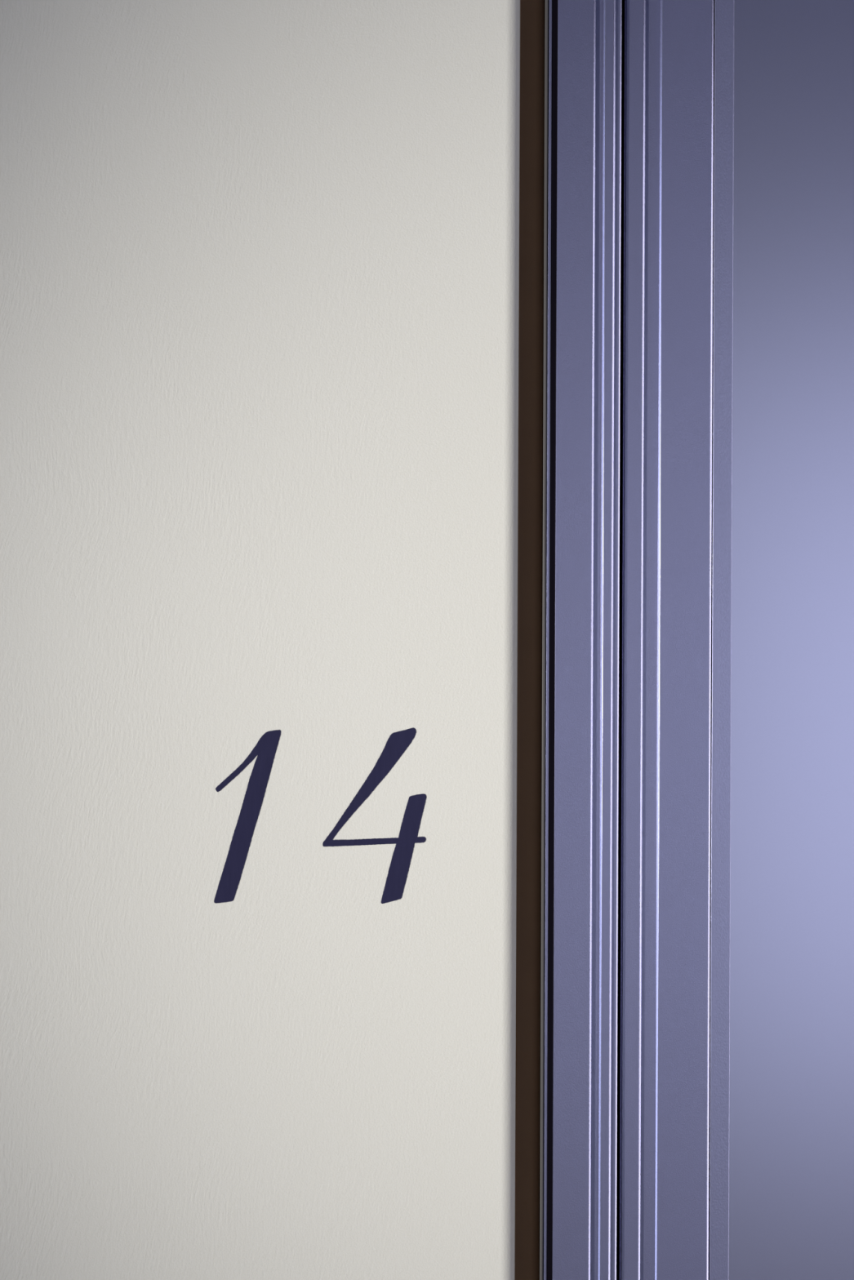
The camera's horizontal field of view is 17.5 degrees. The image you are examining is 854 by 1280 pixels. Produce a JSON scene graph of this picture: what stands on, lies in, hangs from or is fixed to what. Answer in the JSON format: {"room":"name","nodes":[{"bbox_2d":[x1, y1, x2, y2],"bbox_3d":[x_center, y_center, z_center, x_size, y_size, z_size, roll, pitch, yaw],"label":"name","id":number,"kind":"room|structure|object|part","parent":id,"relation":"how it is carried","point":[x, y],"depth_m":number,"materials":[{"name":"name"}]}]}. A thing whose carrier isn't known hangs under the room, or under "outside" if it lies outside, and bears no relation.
{"room":"hotel corridor","nodes":[
{"label":"hotel corridor","id":0,"kind":"room"},
{"bbox_2d":[0,0,519,1279],"bbox_3d":[-0.656,0.147,1.660,3.490,2.600,0.120,0,0,0],"label":"wall","id":1,"kind":"structure","parent":0,"point":[259,260],"depth_m":1.60,"materials":[{"name":"beige paint"}]},
{"bbox_2d":[514,0,714,1279],"bbox_3d":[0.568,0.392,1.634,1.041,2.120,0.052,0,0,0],"label":"door frame","id":2,"kind":"structure","parent":1,"relation":"attached to","point":[585,95],"depth_m":1.61,"materials":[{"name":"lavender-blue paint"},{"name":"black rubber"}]},
{"bbox_3d":[0.093,0.390,1.631,0.040,2.120,0.047,0,0,0],"label":"frame post","id":3,"kind":"part","parent":2,"relation":"part of","materials":[{"name":"paint"}]},
{"bbox_2d":[618,0,853,1279],"bbox_3d":[0.568,0.408,1.631,0.912,2.073,0.038,0,0,0],"label":"door","id":4,"kind":"structure","parent":1,"relation":"in","point":[781,1139],"depth_m":1.62,"materials":[{"name":"paint"}]},
{"bbox_3d":[0.574,0.408,1.631,0.795,2.073,0.027,0,0,0],"label":"panel","id":5,"kind":"part","parent":4,"relation":"part of","materials":[{"name":"paint"}]},
{"bbox_2d":[213,727,426,903],"bbox_3d":[-0.062,0.102,1.600,0.123,0.102,0.001,0,0,0],"label":"number","id":6,"kind":"object","parent":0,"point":[265,748],"depth_m":1.60,"materials":[{"name":"blue paint"}]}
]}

